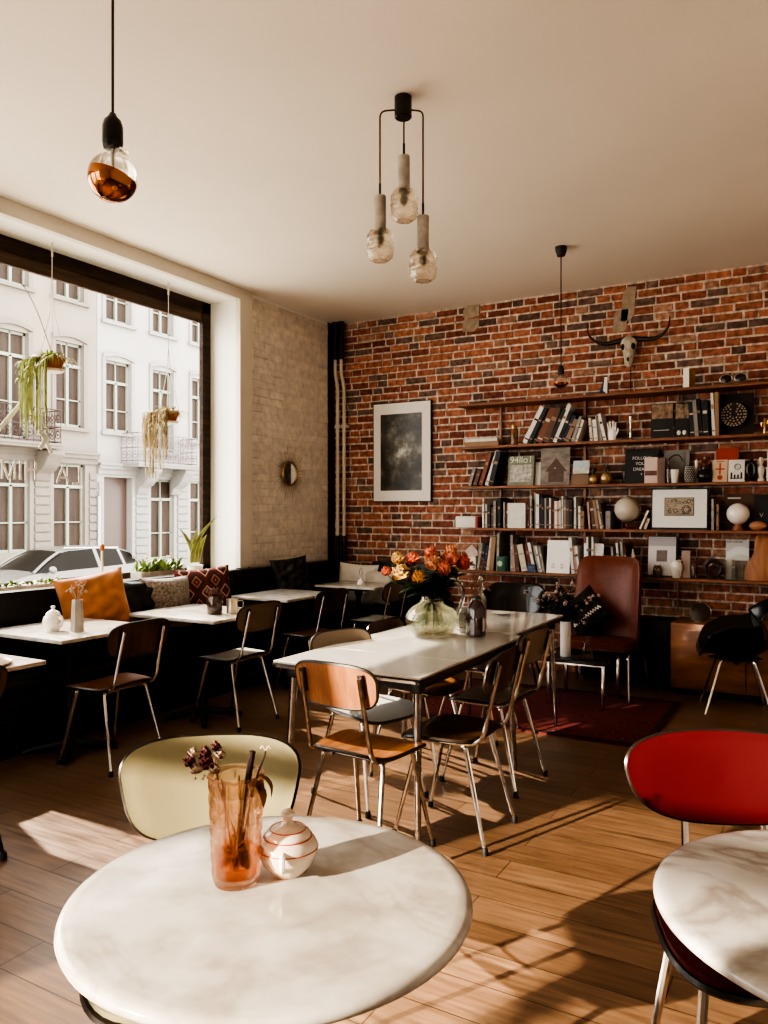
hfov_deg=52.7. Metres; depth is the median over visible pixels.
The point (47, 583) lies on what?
window box
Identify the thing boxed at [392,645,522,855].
cafe chair
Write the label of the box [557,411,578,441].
book
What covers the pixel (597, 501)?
book
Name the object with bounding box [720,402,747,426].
disc
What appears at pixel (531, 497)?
book
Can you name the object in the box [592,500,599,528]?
book
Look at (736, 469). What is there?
card
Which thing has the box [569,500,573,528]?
book
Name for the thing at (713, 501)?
book
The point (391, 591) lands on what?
cafe chair
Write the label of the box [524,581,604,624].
flower bouquet
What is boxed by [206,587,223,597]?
dried flower
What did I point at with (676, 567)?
vase
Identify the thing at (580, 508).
book
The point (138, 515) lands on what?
townhouse
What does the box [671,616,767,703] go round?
sideboard
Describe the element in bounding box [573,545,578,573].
book
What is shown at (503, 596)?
chair
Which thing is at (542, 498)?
book
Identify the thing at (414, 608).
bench
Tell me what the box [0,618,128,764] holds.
bistro table
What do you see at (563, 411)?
book
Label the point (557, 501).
book
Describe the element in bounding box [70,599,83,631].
vase
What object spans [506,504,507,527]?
book
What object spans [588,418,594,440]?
book
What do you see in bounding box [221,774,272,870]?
dried leaf
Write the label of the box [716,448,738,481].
book
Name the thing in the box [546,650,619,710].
coffee table
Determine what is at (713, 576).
ornament
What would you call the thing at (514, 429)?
jar
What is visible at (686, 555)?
book
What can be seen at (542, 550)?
book
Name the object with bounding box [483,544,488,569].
book
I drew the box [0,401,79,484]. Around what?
window lettering
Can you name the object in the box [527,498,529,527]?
book
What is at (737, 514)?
globe lamp
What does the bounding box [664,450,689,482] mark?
photograph
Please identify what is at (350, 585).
bistro table
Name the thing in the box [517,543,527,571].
book
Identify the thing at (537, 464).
book
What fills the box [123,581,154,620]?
cushion
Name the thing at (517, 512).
book
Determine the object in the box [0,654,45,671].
bistro table
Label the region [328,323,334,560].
trim
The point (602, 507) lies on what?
book
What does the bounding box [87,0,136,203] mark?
pendant lamp
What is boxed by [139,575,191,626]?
cushion
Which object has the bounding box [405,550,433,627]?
rose
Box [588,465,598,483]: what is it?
ornament
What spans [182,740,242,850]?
dried flower
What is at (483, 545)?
book
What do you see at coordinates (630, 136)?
ceiling
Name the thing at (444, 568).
rose
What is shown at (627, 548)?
book
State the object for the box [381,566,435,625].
rose
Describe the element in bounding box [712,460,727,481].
card
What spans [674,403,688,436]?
magazine
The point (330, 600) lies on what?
cafe chair
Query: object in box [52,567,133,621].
cushion
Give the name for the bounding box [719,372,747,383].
goggles
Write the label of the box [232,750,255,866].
twig
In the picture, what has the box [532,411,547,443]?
book
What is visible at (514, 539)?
book
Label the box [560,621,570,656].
vase
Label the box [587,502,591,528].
book
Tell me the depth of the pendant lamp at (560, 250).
5.86 m
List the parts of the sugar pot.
pot, lid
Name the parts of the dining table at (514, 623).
leg, leg, leg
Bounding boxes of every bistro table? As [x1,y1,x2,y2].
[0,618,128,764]
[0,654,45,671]
[129,604,241,727]
[231,589,320,687]
[314,580,387,627]
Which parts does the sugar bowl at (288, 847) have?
handle, lid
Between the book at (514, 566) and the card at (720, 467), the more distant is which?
the book at (514, 566)
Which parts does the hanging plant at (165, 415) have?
cord, pot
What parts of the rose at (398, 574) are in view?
stem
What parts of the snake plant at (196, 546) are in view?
pot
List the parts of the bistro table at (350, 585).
plate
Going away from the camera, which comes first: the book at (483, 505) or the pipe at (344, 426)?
the book at (483, 505)
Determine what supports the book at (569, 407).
on the wall shelf
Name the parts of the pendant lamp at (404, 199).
lamp shade, arm, lamp shade, arm, arm, lamp shade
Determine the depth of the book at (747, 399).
6.24 m
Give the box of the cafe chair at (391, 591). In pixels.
[347,581,406,626]
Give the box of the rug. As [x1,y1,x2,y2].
[422,678,680,746]
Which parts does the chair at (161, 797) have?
seat, backrest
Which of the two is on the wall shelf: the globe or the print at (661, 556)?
the globe
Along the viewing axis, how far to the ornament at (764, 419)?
6.06 m
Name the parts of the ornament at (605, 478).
crown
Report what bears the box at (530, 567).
on the wall shelf
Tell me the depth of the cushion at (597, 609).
6.22 m
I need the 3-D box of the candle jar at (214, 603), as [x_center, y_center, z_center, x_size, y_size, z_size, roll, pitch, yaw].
[-1.163,0.637,5.329,0.108,0.125,0.108,0,0,30]
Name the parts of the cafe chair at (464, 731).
leg, leg, edge trim, seat, leg, edge trim, leg, backrest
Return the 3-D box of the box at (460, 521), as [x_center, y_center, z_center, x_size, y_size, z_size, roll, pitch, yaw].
[0.809,0.093,7.390,0.255,0.105,0.180,0,0,30]
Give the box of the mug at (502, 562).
[497,556,509,570]
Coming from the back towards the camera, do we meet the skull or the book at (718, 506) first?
the skull
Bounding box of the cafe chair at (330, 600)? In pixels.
[274,588,348,688]
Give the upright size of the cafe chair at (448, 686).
0.805 m
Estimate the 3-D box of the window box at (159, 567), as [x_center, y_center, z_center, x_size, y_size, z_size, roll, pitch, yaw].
[-1.843,0.435,6.383,0.211,0.203,0.506,0,0,30]
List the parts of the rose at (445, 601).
stem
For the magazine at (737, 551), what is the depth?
6.25 m
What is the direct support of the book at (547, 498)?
on the wall shelf
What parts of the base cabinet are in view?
door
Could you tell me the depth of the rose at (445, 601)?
4.38 m
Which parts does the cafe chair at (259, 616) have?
leg, seat, edge trim, leg, leg, seat rail, edge trim, backrest, leg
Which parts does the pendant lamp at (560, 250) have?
cord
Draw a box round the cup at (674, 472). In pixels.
[670,469,678,482]
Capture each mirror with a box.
[49,566,56,573]
[272,448,304,498]
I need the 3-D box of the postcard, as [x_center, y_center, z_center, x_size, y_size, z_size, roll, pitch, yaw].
[1.723,-0.392,6.774,0.143,0.114,0.025,0,0,30]
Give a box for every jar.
[207,595,222,614]
[510,425,517,444]
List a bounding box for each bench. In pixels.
[0,560,364,760]
[352,561,446,629]
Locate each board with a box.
[540,447,570,484]
[570,466,588,484]
[625,448,658,483]
[744,534,767,580]
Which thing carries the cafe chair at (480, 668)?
on the floor
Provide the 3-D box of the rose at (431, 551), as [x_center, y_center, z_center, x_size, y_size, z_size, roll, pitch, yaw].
[0.274,0.420,4.394,0.185,0.463,0.164,0,0,-14]
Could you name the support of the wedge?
on the wall shelf
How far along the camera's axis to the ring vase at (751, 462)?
6.12 m
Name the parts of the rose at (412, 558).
stem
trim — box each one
[0,196,251,567]
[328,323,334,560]
[462,286,636,331]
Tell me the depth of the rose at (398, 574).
4.36 m
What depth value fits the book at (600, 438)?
6.70 m
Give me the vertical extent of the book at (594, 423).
0.186 m
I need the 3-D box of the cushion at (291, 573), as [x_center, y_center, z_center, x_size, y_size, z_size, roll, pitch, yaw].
[-0.862,0.600,7.185,0.392,0.390,0.151,0,0,-31]
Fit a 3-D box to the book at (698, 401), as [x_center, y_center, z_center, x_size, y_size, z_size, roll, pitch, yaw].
[2.613,-0.767,6.392,0.059,0.307,0.221,0,0,30]
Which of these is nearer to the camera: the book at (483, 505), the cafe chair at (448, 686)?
the cafe chair at (448, 686)
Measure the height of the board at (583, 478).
0.164 m
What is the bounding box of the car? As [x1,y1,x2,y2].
[0,545,141,582]
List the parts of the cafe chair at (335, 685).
leg, backrest, edge trim, leg, seat rail, seat, edge trim, leg, leg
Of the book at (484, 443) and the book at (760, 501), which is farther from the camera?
the book at (484, 443)
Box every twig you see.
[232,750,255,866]
[238,745,270,859]
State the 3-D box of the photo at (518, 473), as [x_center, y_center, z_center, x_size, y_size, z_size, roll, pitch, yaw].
[1.249,-0.353,7.085,0.203,0.160,0.001,0,-8,30]
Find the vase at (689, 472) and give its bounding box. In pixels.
[684,465,694,482]
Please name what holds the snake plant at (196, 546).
on the trim
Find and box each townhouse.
[0,264,100,565]
[97,293,198,567]
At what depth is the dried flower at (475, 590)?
4.38 m
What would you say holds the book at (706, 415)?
on the wall shelf
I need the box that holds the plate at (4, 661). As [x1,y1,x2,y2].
[0,657,12,666]
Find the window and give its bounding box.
[0,234,210,584]
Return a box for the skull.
[587,316,669,390]
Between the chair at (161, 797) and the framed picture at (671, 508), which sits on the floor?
the chair at (161, 797)
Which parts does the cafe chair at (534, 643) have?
leg, leg, seat, edge trim, leg, edge trim, leg, backrest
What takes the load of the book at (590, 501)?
on the wall shelf
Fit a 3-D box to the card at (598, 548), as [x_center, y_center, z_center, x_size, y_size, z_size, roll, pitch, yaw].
[1.820,0.408,6.738,0.170,0.269,0.036,0,0,30]
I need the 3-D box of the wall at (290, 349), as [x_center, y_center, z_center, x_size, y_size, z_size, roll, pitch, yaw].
[-3.174,0.222,4.167,0.444,4.457,10.060,0,0,30]
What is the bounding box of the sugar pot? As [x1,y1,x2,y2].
[42,605,63,631]
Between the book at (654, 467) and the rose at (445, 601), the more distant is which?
the book at (654, 467)
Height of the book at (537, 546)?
0.241 m
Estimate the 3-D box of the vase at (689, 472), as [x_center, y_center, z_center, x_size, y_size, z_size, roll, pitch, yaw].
[2.501,-0.310,6.348,0.083,0.140,0.082,0,0,37]
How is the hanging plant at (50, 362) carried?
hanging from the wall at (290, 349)
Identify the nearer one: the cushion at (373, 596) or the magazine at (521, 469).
the magazine at (521, 469)
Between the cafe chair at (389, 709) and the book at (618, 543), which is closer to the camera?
the cafe chair at (389, 709)
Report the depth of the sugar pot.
4.52 m
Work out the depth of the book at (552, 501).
6.90 m
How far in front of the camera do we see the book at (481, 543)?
7.25 m
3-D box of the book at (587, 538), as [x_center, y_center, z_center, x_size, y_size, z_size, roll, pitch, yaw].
[1.809,0.380,6.820,0.016,0.326,0.171,0,0,30]
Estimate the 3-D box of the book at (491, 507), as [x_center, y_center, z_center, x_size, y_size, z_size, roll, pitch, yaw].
[1.046,0.050,7.263,0.024,0.193,0.171,0,0,30]
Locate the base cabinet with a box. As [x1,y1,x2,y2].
[581,615,675,688]
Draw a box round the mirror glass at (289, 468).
[284,463,295,483]
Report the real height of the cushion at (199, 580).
0.442 m
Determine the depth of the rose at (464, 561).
4.37 m
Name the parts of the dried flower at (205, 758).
stem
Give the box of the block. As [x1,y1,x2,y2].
[683,368,694,386]
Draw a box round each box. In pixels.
[0,576,59,591]
[131,552,184,578]
[455,516,481,527]
[527,564,536,571]
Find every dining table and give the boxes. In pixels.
[272,626,519,840]
[408,610,563,762]
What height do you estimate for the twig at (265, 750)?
0.218 m
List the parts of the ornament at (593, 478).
crown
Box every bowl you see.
[257,808,318,878]
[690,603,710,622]
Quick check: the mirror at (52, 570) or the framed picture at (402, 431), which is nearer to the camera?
the framed picture at (402, 431)
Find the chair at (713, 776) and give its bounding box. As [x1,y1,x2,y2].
[624,728,767,1023]
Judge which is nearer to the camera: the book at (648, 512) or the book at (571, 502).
the book at (648, 512)
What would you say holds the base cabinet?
on the floor
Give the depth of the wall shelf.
6.61 m
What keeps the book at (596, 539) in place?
on the wall shelf
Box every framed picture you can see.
[373,400,431,501]
[647,536,677,577]
[651,488,708,529]
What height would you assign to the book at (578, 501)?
0.278 m
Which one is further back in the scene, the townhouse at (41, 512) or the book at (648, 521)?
the townhouse at (41, 512)
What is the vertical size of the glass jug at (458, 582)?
0.322 m
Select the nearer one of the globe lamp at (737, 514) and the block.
the globe lamp at (737, 514)
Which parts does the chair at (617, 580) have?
leg frame, seat, backrest, leg frame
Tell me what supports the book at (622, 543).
on the wall shelf
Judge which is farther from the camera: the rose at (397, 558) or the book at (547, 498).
the book at (547, 498)
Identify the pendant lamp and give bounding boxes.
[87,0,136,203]
[366,92,436,283]
[554,245,567,388]
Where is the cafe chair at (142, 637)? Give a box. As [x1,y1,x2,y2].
[57,618,169,777]
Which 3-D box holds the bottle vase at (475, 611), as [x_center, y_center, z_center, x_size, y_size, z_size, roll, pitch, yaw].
[0.519,0.587,4.380,0.116,0.225,0.113,0,0,30]
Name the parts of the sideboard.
door, door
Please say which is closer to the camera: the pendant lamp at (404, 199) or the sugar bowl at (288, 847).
the sugar bowl at (288, 847)
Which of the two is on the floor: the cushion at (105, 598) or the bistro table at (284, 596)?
the bistro table at (284, 596)
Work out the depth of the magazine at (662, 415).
6.47 m
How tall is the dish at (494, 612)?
0.014 m
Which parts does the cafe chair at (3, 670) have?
leg, backrest, edge trim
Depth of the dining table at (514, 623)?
5.00 m
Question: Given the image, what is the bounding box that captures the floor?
[0,666,767,1023]
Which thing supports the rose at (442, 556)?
in the glass jug at (458, 582)
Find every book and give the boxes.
[464,438,503,441]
[465,441,505,446]
[468,468,476,485]
[473,469,482,485]
[476,542,488,569]
[478,452,494,485]
[480,543,488,568]
[482,504,484,527]
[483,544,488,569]
[485,450,505,485]
[485,504,492,527]
[486,537,491,569]
[487,505,492,527]
[488,451,507,485]
[489,536,496,570]
[491,507,492,527]
[493,501,496,527]
[496,532,507,570]
[497,498,508,527]
[503,502,511,527]
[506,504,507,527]
[508,503,526,527]
[510,534,518,570]
[512,545,515,570]
[513,543,524,570]
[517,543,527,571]
[523,406,545,443]
[524,544,530,563]
[527,407,548,443]
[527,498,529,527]
[527,542,537,571]
[530,496,533,527]
[531,499,533,527]
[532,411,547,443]
[533,545,539,571]
[534,462,540,484]
[534,493,543,527]
[535,545,543,571]
[536,408,554,442]
[536,494,544,527]
[538,546,546,571]
[539,495,548,527]
[542,407,561,442]
[542,498,543,527]
[544,498,545,527]
[546,497,555,527]
[546,540,569,573]
[549,409,565,442]
[549,498,557,527]
[552,501,553,527]
[553,404,576,442]
[554,501,556,528]
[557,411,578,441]
[557,501,558,528]
[559,500,561,528]
[561,415,578,441]
[562,496,568,528]
[563,499,572,528]
[565,418,577,441]
[566,500,568,528]
[568,537,576,573]
[569,418,587,441]
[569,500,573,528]
[571,416,587,441]
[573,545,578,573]
[574,497,582,528]
[575,419,588,441]
[575,545,583,568]
[578,506,585,528]
[581,511,588,528]
[586,536,592,555]
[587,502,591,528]
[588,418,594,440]
[588,499,595,528]
[589,536,595,555]
[591,536,599,555]
[592,419,597,440]
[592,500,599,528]
[596,418,602,440]
[596,500,602,528]
[597,413,607,439]
[598,504,606,528]
[605,511,615,528]
[610,546,615,555]
[615,542,620,555]
[619,541,626,555]
[623,544,630,556]
[639,510,650,528]
[643,518,650,528]
[644,457,665,482]
[681,550,690,577]
[688,402,694,435]
[692,399,698,435]
[696,399,702,435]
[701,400,711,435]
[710,393,714,434]
[711,499,716,529]
[714,392,720,434]
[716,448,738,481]
[716,504,721,529]
[720,392,753,434]
[724,494,753,529]
[754,495,767,530]
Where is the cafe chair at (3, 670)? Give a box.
[0,665,7,859]
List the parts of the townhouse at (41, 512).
pane, pane, pane, railing, cornice, pane, pane, pane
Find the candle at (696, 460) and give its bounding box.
[695,459,697,481]
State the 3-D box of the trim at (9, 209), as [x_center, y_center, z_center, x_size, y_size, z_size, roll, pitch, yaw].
[-3.348,-0.752,3.396,0.050,2.505,8.530,0,0,30]
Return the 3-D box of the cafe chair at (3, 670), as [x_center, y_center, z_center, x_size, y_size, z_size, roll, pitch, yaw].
[-1.856,1.032,3.177,0.500,0.835,0.423,0,0,32]
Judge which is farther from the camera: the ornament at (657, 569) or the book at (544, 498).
the book at (544, 498)
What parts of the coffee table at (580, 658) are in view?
leg, leg, leg, leg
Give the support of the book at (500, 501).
on the wall shelf
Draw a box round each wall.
[0,216,327,569]
[334,263,767,672]
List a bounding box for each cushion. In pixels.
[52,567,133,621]
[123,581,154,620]
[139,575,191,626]
[173,564,231,605]
[270,555,310,589]
[339,562,378,604]
[363,571,392,605]
[561,584,614,634]
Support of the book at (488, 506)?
on the wall shelf
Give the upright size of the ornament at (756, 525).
0.076 m
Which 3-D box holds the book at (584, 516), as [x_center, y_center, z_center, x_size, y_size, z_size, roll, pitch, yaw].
[1.775,0.069,6.843,0.030,0.156,0.196,0,0,30]
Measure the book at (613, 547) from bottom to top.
0.245 m
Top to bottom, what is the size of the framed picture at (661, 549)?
0.343 m
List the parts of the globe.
meridian arm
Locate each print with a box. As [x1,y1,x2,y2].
[381,412,421,490]
[656,550,666,561]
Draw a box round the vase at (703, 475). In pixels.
[697,467,712,481]
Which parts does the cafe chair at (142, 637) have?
leg, leg, edge trim, seat, leg, seat rail, edge trim, backrest, leg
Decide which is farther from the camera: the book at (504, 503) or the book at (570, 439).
the book at (504, 503)
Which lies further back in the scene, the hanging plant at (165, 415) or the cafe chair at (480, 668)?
the hanging plant at (165, 415)
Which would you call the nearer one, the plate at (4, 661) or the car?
the plate at (4, 661)
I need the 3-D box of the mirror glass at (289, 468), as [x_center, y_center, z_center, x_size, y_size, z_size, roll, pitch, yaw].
[-0.921,-0.375,7.601,0.005,0.210,0.210,0,0,30]
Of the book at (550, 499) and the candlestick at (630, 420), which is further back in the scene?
the book at (550, 499)
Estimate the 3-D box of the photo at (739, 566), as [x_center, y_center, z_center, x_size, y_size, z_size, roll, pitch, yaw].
[2.865,0.463,6.229,0.096,0.146,0.002,0,-7,30]
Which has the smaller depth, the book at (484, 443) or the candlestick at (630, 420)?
the candlestick at (630, 420)
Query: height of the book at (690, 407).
0.286 m
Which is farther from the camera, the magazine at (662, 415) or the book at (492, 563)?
the book at (492, 563)
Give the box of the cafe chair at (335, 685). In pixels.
[295,659,435,846]
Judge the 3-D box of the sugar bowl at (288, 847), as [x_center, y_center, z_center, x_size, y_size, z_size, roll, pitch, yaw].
[-0.187,0.639,1.510,0.120,0.121,0.120,0,0,-39]
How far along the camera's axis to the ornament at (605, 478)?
6.66 m
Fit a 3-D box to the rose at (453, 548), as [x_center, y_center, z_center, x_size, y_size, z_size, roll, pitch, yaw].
[0.328,0.416,4.406,0.206,0.470,0.171,0,0,30]
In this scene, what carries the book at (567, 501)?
on the wall shelf
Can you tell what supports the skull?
attached to the wall at (718, 327)
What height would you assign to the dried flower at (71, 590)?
0.141 m
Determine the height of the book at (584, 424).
0.197 m
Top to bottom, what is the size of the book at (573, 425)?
0.207 m
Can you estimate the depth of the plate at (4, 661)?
3.69 m
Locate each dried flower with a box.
[65,579,87,599]
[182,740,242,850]
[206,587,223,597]
[460,557,490,596]
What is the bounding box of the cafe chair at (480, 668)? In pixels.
[430,607,519,745]
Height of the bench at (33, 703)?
0.945 m
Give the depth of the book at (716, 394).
6.23 m
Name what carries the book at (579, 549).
on the wall shelf
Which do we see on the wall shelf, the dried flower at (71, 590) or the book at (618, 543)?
the book at (618, 543)
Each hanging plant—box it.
[13,242,78,437]
[141,283,190,478]
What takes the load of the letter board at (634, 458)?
on the wall shelf
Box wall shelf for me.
[458,381,767,612]
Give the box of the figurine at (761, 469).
[757,457,764,480]
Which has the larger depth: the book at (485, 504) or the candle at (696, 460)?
the book at (485, 504)
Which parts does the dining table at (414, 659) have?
leg, leg, leg, leg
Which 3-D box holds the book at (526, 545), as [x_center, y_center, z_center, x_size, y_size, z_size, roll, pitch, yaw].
[1.350,0.413,7.091,0.074,0.259,0.196,0,0,30]
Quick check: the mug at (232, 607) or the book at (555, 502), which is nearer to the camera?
the mug at (232, 607)
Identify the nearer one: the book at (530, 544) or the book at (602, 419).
the book at (602, 419)
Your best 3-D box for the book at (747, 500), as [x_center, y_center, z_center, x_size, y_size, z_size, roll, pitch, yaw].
[2.889,0.000,6.310,0.218,0.296,0.040,0,0,30]
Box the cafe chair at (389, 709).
[310,627,428,818]
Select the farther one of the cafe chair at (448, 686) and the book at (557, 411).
the book at (557, 411)
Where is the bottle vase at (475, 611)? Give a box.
[466,595,485,636]
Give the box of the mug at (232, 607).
[226,598,243,613]
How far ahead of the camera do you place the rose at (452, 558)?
4.34 m
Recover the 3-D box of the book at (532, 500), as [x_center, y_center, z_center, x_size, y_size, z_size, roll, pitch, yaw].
[1.380,0.015,7.065,0.014,0.264,0.196,0,0,30]
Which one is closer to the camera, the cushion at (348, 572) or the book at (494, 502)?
the book at (494, 502)
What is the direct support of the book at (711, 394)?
on the wall shelf
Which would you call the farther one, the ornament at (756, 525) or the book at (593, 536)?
the book at (593, 536)
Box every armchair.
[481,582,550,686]
[695,598,767,714]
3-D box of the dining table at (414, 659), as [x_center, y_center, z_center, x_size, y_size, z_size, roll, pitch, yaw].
[0.134,1.075,4.025,0.788,0.751,1.295,0,0,30]
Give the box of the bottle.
[667,460,669,482]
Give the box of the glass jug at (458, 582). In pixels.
[443,578,464,615]
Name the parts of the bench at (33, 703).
backrest, backrest, seat, backrest, backrest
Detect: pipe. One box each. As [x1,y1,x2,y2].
[333,322,341,581]
[339,321,348,562]
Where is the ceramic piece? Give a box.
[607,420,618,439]
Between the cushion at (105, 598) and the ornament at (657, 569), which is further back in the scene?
the ornament at (657, 569)
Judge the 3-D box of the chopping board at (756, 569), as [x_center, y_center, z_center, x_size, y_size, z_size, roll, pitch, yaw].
[2.978,0.357,6.109,0.256,0.373,0.069,0,0,30]
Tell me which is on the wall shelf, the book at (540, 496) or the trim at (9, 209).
the book at (540, 496)
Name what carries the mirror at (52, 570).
attached to the car
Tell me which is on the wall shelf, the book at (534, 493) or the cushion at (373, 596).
the book at (534, 493)
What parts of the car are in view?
roof rail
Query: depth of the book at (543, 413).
6.96 m
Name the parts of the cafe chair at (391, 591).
seat, edge trim, backrest, edge trim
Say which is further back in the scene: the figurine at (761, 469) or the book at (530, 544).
the book at (530, 544)
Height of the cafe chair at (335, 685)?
0.855 m
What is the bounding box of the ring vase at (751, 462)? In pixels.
[745,458,756,480]
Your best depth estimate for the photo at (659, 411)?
6.48 m
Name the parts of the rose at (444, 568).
stem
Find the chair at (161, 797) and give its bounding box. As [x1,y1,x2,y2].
[79,732,301,1023]
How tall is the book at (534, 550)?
0.240 m
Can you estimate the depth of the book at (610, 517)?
6.67 m
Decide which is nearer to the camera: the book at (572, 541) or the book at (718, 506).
the book at (718, 506)
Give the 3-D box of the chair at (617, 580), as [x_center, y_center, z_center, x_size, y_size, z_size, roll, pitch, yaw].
[1.751,0.904,6.255,0.624,1.077,0.631,0,0,33]
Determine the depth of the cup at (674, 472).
6.38 m
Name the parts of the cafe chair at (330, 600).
leg, edge trim, seat, edge trim, backrest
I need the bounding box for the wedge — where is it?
[599,376,608,393]
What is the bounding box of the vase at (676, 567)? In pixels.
[670,560,682,577]
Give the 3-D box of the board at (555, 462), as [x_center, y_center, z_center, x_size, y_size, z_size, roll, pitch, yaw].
[1.530,-0.407,6.930,0.267,0.335,0.041,0,0,30]
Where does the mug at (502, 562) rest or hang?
on the wall shelf
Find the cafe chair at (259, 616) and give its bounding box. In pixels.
[190,600,281,731]
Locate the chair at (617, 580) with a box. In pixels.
[551,556,649,702]
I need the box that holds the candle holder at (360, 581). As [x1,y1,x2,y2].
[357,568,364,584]
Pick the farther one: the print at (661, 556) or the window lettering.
the print at (661, 556)
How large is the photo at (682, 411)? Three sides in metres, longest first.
0.122 x 0.102 x 0.001 m
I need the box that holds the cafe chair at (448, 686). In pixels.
[367,618,469,777]
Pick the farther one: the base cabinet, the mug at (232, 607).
the base cabinet
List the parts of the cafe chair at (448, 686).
leg, edge trim, backrest, edge trim, leg, seat, leg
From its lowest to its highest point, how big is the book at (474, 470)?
0.172 m
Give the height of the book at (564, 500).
0.262 m
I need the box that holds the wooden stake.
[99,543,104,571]
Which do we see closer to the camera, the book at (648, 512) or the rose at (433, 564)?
the rose at (433, 564)
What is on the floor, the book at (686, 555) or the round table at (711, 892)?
the round table at (711, 892)
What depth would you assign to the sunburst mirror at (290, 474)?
7.61 m
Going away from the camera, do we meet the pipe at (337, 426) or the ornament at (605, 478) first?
the ornament at (605, 478)
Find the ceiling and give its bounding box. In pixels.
[0,0,767,324]
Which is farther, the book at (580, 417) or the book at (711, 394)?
the book at (580, 417)
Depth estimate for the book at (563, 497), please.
6.85 m
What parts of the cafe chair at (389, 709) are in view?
leg, backrest, edge trim, leg, edge trim, seat, leg, leg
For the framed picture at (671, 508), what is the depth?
6.38 m
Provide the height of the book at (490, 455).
0.319 m
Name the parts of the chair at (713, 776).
leg, backrest, leg, seat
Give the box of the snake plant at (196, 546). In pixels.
[179,517,215,569]
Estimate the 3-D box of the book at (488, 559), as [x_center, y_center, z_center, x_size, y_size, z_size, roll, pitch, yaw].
[1.020,0.390,7.278,0.064,0.306,0.171,0,0,30]
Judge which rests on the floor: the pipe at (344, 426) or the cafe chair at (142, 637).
the cafe chair at (142, 637)
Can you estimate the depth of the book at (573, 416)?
6.83 m
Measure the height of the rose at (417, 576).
0.327 m
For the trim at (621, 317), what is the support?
attached to the wall at (718, 327)
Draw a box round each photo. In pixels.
[510,464,531,481]
[652,403,672,418]
[676,404,688,418]
[734,560,747,578]
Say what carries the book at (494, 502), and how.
on the wall shelf
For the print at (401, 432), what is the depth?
7.87 m
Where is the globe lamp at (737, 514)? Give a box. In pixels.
[726,503,749,530]
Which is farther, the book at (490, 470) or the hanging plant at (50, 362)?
the book at (490, 470)
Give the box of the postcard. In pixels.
[573,460,589,473]
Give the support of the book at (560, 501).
on the wall shelf
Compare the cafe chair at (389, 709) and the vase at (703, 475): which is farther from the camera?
the vase at (703, 475)
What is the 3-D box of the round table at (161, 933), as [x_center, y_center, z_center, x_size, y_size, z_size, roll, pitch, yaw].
[-0.208,1.075,1.433,0.740,0.750,0.740,0,0,30]
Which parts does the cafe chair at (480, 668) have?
leg, edge trim, backrest, leg, edge trim, seat, leg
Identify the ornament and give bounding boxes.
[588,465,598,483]
[600,463,611,483]
[653,565,661,577]
[703,558,723,579]
[749,521,766,530]
[761,418,767,432]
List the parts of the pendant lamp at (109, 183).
filament stem, cord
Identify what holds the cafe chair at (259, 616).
on the floor
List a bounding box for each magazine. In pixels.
[507,455,534,485]
[651,403,673,437]
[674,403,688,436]
[725,540,748,579]
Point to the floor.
(562, 930)
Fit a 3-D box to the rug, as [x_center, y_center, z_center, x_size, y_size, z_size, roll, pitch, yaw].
[1.163,1.443,5.734,1.750,0.014,1.300,0,0,30]
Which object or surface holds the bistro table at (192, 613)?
on the floor
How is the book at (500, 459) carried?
on the wall shelf
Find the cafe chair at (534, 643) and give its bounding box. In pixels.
[439,625,551,797]
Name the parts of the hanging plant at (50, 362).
cord, pot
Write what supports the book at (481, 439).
on the book at (484, 443)
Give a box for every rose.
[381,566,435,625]
[391,551,442,626]
[392,563,436,626]
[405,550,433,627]
[407,570,441,624]
[416,546,440,624]
[421,550,455,624]
[421,587,454,626]
[422,555,447,619]
[425,544,459,627]
[426,560,453,627]
[429,554,470,625]
[430,551,459,609]
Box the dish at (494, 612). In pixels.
[491,611,511,614]
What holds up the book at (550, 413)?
on the wall shelf
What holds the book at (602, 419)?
on the wall shelf
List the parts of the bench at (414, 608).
backrest, seat, backrest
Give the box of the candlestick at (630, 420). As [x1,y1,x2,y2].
[627,416,633,438]
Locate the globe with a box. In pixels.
[614,496,640,528]
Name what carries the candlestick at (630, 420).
on the wall shelf
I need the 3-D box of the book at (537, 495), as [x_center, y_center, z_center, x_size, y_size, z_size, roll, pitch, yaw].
[1.418,-0.008,7.032,0.027,0.309,0.171,0,0,30]
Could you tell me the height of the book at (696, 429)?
0.300 m
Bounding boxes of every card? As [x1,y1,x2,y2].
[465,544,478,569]
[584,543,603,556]
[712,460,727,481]
[728,460,744,481]
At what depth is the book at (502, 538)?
7.21 m
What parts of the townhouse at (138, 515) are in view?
pane, pane, cornice, railing, pane, pane, pane, pane, pane, pane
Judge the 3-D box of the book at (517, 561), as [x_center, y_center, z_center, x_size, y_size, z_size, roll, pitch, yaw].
[1.260,0.415,7.169,0.060,0.255,0.221,0,0,30]
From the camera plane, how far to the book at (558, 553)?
6.89 m
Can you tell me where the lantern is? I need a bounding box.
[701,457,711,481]
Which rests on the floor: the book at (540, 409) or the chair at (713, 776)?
the chair at (713, 776)
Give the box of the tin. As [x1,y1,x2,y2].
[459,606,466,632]
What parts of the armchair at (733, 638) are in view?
leg, leg, mounting plate, leg, leg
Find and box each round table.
[54,815,472,1023]
[653,829,767,1001]
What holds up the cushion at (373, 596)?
on the bench at (414, 608)

